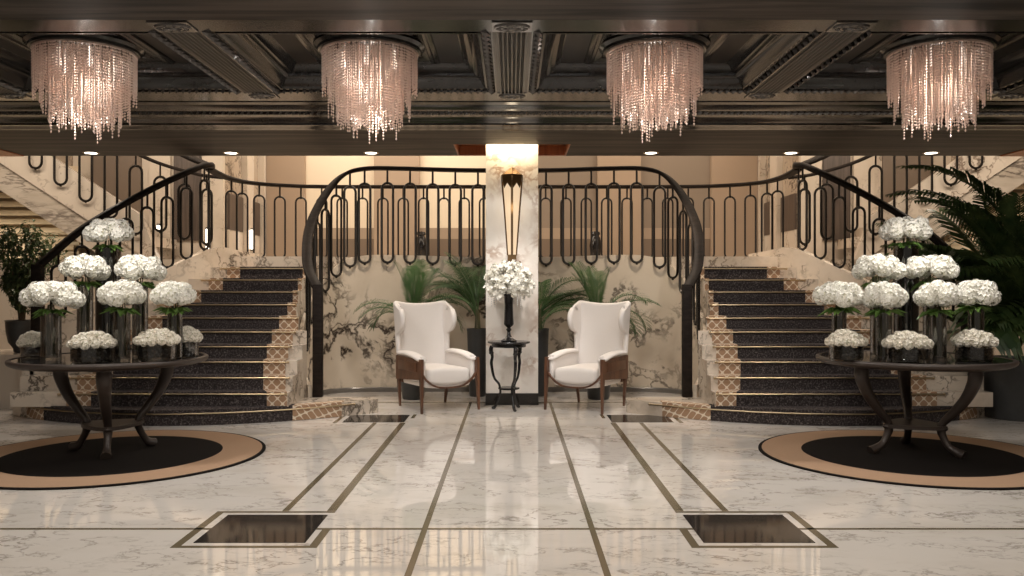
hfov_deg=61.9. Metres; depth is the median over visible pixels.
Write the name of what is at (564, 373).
seat cushion
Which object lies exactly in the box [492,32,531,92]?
trim
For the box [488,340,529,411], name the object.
pedestal table
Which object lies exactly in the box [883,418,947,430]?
shelf
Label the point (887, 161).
trim
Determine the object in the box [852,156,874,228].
trim
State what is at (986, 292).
hydrangea bouquet
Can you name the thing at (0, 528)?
trim
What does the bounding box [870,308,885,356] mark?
vase
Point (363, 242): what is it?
trim
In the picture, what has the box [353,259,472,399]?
potted palm
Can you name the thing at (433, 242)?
trim
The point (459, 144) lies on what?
trim
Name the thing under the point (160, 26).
trim
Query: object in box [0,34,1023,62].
ceiling
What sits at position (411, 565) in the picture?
trim
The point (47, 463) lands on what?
round rug
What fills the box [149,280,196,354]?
hydrangea bouquet
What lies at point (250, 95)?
trim
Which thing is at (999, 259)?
potted palm
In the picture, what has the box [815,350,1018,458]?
round table
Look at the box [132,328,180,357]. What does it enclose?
posy
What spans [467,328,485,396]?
pot
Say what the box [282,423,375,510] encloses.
trim
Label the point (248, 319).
staircase
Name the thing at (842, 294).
hydrangea bouquet
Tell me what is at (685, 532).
trim
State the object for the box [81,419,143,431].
shelf
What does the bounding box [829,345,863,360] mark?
glass bowl
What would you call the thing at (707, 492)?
trim
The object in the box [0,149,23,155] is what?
trim
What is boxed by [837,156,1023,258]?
staircase
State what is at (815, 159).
stair railing
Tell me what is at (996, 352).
wall
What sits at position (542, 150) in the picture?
trim
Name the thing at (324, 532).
trim
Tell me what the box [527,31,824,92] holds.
trim
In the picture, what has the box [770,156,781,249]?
trim
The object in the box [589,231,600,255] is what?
urn
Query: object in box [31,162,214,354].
stair railing
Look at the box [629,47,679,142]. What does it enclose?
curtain
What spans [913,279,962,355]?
hydrangea bouquet
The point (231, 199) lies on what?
trim
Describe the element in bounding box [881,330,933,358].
posy
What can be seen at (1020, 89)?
trim
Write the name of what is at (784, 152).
recessed light
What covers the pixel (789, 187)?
wall
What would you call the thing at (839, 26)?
trim
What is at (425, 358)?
armchair
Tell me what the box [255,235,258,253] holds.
trim
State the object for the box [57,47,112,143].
strands
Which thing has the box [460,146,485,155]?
trim
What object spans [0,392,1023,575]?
floor
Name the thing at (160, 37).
trim
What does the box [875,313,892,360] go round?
vase
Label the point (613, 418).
trim
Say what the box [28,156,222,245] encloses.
stair railing
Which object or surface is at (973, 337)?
posy
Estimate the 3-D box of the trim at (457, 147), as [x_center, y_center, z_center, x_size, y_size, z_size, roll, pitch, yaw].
[-0.650,-1.676,10.015,0.020,0.120,0.830,0,0,0]
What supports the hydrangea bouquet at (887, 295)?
in the vase at (891, 314)
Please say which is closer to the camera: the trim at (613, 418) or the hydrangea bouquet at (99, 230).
the hydrangea bouquet at (99, 230)
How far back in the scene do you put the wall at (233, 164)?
14.12 m
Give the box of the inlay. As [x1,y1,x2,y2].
[683,515,814,542]
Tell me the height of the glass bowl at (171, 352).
0.133 m
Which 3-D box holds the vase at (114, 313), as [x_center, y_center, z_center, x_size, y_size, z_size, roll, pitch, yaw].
[-3.036,0.371,6.640,0.128,0.385,0.128,0,0,0]
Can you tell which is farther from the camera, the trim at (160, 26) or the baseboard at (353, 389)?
the baseboard at (353, 389)
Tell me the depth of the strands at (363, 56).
6.31 m
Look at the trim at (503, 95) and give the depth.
7.33 m
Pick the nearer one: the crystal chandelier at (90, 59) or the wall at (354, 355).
the crystal chandelier at (90, 59)
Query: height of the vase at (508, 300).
0.530 m
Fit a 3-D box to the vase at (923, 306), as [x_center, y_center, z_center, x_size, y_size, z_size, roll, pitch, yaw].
[3.448,0.269,7.020,0.128,0.589,0.128,0,0,0]
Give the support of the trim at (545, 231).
attached to the wall at (685, 170)
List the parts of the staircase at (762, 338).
stair rod, stair rod, stair rod, stair rod, stair rod, stair rod, stair rod, stair rod, stair rod, stair rod, stair rod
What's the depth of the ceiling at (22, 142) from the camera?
9.47 m
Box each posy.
[16,330,49,353]
[66,331,117,358]
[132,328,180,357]
[175,325,202,353]
[824,329,868,356]
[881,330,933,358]
[950,328,998,357]
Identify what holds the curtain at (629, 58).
hanging from the crystal chandelier at (637, 57)
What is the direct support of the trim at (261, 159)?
attached to the wall at (233, 164)
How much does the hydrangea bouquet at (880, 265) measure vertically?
0.819 m
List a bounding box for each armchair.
[393,300,479,413]
[544,300,630,413]
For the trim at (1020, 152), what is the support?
attached to the ceiling at (22, 142)
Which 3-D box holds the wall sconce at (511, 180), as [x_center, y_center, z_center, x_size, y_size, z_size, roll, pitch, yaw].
[0.000,-0.822,9.738,0.252,1.119,0.145,0,0,0]
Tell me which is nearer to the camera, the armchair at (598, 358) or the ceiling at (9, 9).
the ceiling at (9, 9)
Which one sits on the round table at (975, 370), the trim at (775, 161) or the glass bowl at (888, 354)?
the glass bowl at (888, 354)
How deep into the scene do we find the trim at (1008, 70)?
7.05 m
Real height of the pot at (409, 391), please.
0.400 m
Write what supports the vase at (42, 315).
on the round table at (60, 368)
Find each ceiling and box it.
[0,0,1023,19]
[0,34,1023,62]
[0,130,1023,155]
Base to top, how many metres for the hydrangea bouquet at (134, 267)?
0.812 m
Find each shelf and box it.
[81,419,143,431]
[498,386,519,389]
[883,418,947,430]
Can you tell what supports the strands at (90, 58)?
hanging from the crystal chandelier at (90, 59)
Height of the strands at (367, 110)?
0.678 m
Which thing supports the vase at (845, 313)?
on the round table at (975, 370)
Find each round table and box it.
[5,350,208,459]
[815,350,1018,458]
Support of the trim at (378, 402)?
attached to the wall at (354, 355)
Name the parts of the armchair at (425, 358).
leg, panel, inset panel, arm, leg, backrest, seat, leg, arm, leg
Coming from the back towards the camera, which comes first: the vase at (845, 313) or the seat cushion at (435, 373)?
the seat cushion at (435, 373)
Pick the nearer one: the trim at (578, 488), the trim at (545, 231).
the trim at (578, 488)
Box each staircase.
[0,156,176,258]
[10,247,377,425]
[626,247,992,425]
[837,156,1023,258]
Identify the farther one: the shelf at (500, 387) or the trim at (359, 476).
the shelf at (500, 387)
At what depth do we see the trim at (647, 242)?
15.57 m
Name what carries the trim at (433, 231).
attached to the wall at (685, 170)
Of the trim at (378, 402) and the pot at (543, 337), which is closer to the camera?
the trim at (378, 402)
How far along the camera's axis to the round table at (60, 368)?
6.72 m
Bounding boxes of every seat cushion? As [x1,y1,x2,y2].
[425,363,469,384]
[554,363,598,384]
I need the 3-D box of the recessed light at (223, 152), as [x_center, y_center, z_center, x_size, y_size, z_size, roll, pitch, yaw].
[-3.360,-1.614,10.200,0.190,0.004,0.190,0,0,0]
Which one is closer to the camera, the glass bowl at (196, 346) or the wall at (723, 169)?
the glass bowl at (196, 346)
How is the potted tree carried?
on the wall at (9, 377)
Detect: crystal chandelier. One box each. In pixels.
[22,34,144,143]
[313,34,424,144]
[599,34,710,142]
[879,34,1001,140]
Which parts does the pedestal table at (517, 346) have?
leg, leg, leg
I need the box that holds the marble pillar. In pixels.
[485,144,538,404]
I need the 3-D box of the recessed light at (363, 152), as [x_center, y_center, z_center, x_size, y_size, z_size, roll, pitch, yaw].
[-1.686,-1.614,10.200,0.190,0.004,0.190,0,0,0]
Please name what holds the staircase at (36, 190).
on the floor at (235, 261)
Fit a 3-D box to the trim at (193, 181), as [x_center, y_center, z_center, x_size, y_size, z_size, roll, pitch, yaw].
[-5.165,-2.206,13.580,0.430,2.900,0.040,0,0,0]
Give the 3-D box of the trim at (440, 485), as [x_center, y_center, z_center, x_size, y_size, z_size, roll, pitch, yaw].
[-0.486,1.348,7.386,0.033,0.012,5.228,0,0,0]
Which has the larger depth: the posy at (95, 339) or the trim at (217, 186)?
the trim at (217, 186)
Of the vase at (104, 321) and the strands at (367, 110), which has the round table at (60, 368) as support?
the vase at (104, 321)
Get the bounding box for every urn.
[417,231,425,255]
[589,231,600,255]
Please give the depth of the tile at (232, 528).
4.74 m
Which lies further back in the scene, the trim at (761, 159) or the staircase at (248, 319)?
the trim at (761, 159)
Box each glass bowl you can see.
[20,346,45,356]
[70,346,112,363]
[137,344,175,361]
[176,342,198,357]
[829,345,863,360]
[885,346,928,363]
[955,345,993,361]
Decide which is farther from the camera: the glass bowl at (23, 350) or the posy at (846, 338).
the glass bowl at (23, 350)
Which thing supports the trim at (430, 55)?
attached to the ceiling at (448, 49)
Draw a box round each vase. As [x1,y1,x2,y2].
[40,313,61,359]
[77,285,92,356]
[95,247,120,353]
[113,311,130,360]
[132,286,147,356]
[167,313,182,358]
[501,293,516,341]
[831,311,846,358]
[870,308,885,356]
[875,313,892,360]
[893,245,918,353]
[923,306,938,356]
[929,313,946,360]
[968,309,983,358]
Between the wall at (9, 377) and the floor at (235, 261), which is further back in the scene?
the floor at (235, 261)
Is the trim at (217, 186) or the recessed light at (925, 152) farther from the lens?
the trim at (217, 186)
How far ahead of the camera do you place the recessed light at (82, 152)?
10.19 m
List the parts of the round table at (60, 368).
leg, leg, leg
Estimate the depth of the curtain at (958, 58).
6.31 m
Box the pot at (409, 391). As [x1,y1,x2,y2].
[401,382,424,399]
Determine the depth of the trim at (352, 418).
8.77 m
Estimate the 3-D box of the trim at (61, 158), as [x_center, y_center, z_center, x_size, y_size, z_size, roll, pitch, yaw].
[-7.150,-2.506,13.580,0.300,2.300,0.040,0,0,0]
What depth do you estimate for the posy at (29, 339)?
6.94 m
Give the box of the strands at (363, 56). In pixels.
[327,42,410,139]
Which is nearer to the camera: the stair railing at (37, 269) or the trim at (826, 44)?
the trim at (826, 44)
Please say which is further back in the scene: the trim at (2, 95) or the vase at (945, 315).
the trim at (2, 95)
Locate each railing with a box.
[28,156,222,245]
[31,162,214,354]
[206,169,801,256]
[302,166,703,396]
[788,156,983,245]
[792,162,971,352]
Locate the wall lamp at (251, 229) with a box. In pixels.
[250,228,252,250]
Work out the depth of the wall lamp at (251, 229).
14.51 m
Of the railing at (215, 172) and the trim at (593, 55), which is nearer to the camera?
the trim at (593, 55)
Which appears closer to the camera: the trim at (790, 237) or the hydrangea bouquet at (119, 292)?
the hydrangea bouquet at (119, 292)
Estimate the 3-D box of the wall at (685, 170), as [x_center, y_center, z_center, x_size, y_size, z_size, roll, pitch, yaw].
[-0.073,-1.656,15.700,7.389,4.000,0.200,0,0,0]
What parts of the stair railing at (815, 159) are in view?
corner handrail, handrail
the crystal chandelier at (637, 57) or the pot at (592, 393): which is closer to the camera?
the crystal chandelier at (637, 57)
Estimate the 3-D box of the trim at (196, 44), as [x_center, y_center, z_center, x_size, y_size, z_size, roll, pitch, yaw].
[-2.160,-1.752,6.400,0.256,0.188,1.740,0,0,0]
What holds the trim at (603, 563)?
on the floor at (508, 468)
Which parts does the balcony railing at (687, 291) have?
newel post, handrail, newel post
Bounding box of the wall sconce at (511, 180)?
[501,167,522,262]
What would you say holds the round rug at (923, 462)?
on the floor at (508, 468)
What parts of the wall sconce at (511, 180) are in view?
lamp shade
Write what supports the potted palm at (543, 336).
on the floor at (508, 468)
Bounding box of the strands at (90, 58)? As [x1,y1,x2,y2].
[38,42,130,138]
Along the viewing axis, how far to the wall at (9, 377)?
9.50 m
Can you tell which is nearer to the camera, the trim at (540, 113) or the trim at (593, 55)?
the trim at (593, 55)
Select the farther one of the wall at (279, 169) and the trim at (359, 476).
the wall at (279, 169)
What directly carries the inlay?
on the floor at (508, 468)
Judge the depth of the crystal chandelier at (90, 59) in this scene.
6.29 m
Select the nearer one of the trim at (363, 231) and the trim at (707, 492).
the trim at (707, 492)
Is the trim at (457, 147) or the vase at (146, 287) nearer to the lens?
the vase at (146, 287)
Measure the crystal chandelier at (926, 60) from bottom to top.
0.745 m
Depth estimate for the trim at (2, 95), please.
7.34 m
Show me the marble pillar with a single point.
(499, 157)
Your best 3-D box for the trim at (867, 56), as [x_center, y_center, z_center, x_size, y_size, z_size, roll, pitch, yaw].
[3.240,-1.831,6.480,0.990,0.031,0.970,0,0,0]
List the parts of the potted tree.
pot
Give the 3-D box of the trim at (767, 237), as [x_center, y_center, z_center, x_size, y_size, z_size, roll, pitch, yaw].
[4.545,-0.696,15.040,0.030,0.480,0.520,0,0,0]
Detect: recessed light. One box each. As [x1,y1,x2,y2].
[82,152,99,153]
[223,152,238,153]
[363,152,378,153]
[643,152,658,153]
[783,152,798,153]
[922,152,939,153]
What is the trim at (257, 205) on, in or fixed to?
attached to the wall at (233, 164)
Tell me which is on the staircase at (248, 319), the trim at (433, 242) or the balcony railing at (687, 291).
the balcony railing at (687, 291)
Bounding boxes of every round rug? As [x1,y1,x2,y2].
[0,430,265,489]
[758,430,1023,489]
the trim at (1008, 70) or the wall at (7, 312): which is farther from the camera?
the wall at (7, 312)
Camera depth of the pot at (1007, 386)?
8.64 m
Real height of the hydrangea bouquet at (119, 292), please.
0.601 m
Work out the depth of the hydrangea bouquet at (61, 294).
6.66 m
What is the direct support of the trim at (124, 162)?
attached to the wall at (85, 160)
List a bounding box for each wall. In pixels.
[0,281,94,348]
[0,349,21,408]
[73,156,201,258]
[225,156,257,202]
[266,156,419,255]
[299,255,705,396]
[306,156,709,227]
[597,156,757,255]
[766,156,798,248]
[822,156,950,258]
[889,281,1023,354]
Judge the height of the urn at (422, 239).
0.610 m
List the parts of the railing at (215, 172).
handrail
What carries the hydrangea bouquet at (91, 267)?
in the vase at (81, 285)
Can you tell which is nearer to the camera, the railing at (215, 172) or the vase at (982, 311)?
the vase at (982, 311)
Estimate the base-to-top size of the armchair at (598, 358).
1.197 m
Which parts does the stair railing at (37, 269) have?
newel post, handrail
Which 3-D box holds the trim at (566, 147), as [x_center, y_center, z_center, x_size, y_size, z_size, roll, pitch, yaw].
[0.650,-1.676,10.015,0.020,0.120,0.830,0,0,0]
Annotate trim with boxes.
[0,20,1023,30]
[0,31,243,92]
[0,32,240,94]
[0,34,175,63]
[0,86,18,92]
[0,92,1023,101]
[0,93,31,98]
[0,102,1023,129]
[0,111,1023,115]
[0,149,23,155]
[0,528,1023,529]
[56,156,72,165]
[93,156,141,212]
[146,21,198,32]
[149,156,171,258]
[161,32,273,92]
[170,511,335,547]
[174,156,201,240]
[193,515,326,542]
[199,31,496,92]
[202,156,224,247]
[227,193,242,231]
[227,230,242,250]
[242,156,253,252]
[244,93,279,98]
[255,202,259,235]
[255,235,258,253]
[258,156,265,255]
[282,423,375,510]
[294,34,439,63]
[313,228,373,238]
[318,239,373,256]
[327,423,404,510]
[343,415,409,421]
[378,402,625,402]
[404,529,426,575]
[420,228,485,238]
[422,403,471,527]
[429,239,485,256]
[453,144,459,155]
[459,144,564,145]
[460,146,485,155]
[492,21,531,32]
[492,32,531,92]
[497,92,526,98]
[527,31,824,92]
[538,146,563,155]
[538,228,595,238]
[538,239,589,256]
[549,403,594,527]
[564,144,570,155]
[584,34,729,63]
[589,529,610,575]
[607,415,672,421]
[611,423,683,510]
[640,423,727,510]
[644,228,709,238]
[644,239,709,256]
[675,511,838,547]
[744,92,779,98]
[750,32,862,92]
[758,156,765,251]
[764,202,769,235]
[765,235,769,250]
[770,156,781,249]
[780,31,1023,92]
[781,193,796,231]
[781,230,796,248]
[784,32,1023,94]
[799,156,821,256]
[822,156,849,240]
[825,21,877,32]
[848,34,1023,63]
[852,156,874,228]
[882,156,930,202]
[992,93,1023,98]
[1000,149,1023,155]
[1004,85,1023,92]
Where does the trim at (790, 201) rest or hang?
attached to the wall at (789, 187)
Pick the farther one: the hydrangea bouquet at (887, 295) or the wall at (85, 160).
the wall at (85, 160)
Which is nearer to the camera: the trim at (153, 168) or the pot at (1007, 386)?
the pot at (1007, 386)
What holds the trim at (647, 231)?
attached to the wall at (685, 170)
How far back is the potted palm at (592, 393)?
10.34 m
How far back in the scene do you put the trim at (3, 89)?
7.19 m
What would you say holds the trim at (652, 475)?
on the floor at (508, 468)
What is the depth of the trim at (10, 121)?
8.37 m
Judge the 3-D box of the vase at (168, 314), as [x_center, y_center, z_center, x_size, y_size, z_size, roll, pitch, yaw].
[-2.687,0.373,6.800,0.120,0.381,0.120,0,0,0]
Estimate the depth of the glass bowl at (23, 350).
6.99 m
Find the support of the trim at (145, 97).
attached to the ceiling at (448, 49)
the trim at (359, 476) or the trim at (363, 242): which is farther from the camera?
the trim at (363, 242)
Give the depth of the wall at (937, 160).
13.60 m
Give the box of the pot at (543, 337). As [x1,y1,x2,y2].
[538,328,548,396]
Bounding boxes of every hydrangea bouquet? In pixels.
[18,281,85,355]
[58,253,111,351]
[82,218,134,251]
[96,279,146,356]
[114,254,166,352]
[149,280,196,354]
[812,281,864,354]
[851,253,907,352]
[861,281,908,356]
[878,216,932,249]
[905,254,959,352]
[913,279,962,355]
[954,279,1001,354]
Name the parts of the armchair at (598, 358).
leg, arm, leg, seat, backrest, leg, arm, panel, inset panel, leg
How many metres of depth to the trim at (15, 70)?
7.05 m
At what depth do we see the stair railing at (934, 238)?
10.13 m
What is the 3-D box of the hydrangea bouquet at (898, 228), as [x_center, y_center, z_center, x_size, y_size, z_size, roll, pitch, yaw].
[3.401,-0.044,7.362,0.406,1.153,0.395,0,0,-26]
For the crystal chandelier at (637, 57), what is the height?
0.745 m
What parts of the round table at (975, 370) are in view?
leg, leg, leg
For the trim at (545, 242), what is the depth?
15.57 m
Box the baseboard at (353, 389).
[323,387,692,396]
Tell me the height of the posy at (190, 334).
0.232 m
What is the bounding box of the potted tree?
[0,219,67,352]
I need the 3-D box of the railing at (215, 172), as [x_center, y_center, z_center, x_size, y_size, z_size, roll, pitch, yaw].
[-0.105,-0.978,11.838,7.786,1.140,1.974,0,0,0]
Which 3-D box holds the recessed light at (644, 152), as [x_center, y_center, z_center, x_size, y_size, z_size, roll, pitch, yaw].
[1.662,-1.614,10.200,0.190,0.004,0.190,0,0,0]
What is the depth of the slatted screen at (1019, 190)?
13.19 m
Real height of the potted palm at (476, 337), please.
1.797 m
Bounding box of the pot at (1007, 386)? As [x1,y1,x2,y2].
[983,355,1023,421]
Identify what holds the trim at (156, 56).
attached to the ceiling at (448, 49)
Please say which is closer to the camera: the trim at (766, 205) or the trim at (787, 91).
the trim at (787, 91)
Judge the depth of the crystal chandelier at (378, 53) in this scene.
6.29 m
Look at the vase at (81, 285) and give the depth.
7.02 m
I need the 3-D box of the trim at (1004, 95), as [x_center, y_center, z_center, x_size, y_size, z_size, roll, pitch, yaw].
[4.320,-1.677,7.370,0.256,0.078,0.200,0,0,0]
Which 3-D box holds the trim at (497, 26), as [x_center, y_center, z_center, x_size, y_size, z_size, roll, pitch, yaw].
[0.000,-1.677,5.430,0.256,0.078,0.200,0,0,0]
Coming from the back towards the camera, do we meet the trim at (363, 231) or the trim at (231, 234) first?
the trim at (363, 231)
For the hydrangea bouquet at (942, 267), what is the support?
in the vase at (923, 306)
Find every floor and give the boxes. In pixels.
[0,256,955,280]
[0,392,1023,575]
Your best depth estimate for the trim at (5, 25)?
5.39 m
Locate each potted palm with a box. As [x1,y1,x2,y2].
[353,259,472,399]
[426,252,485,396]
[538,261,660,399]
[538,277,594,396]
[869,165,1023,421]
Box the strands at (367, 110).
[345,47,394,144]
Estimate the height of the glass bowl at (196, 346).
0.132 m
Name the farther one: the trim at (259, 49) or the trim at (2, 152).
the trim at (2, 152)
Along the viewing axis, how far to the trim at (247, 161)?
14.38 m
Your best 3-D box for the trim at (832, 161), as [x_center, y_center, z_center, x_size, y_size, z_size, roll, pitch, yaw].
[5.165,-2.206,13.580,0.430,2.900,0.040,0,0,0]
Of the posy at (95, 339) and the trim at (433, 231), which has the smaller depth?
the posy at (95, 339)
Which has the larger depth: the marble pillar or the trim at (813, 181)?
the trim at (813, 181)
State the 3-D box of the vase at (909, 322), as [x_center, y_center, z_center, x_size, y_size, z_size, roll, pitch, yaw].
[3.400,0.100,7.360,0.204,0.927,0.204,0,0,0]
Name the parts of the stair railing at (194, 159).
handrail, corner handrail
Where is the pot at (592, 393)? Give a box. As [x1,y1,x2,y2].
[587,385,610,399]
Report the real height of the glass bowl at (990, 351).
0.125 m
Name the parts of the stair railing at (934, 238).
handrail, newel post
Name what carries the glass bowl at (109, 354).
on the round table at (60, 368)
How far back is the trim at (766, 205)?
15.09 m
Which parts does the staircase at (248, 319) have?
stair rod, stair rod, stair rod, stair rod, stair rod, stair rod, stair rod, stair rod, stair rod, stair rod, stair rod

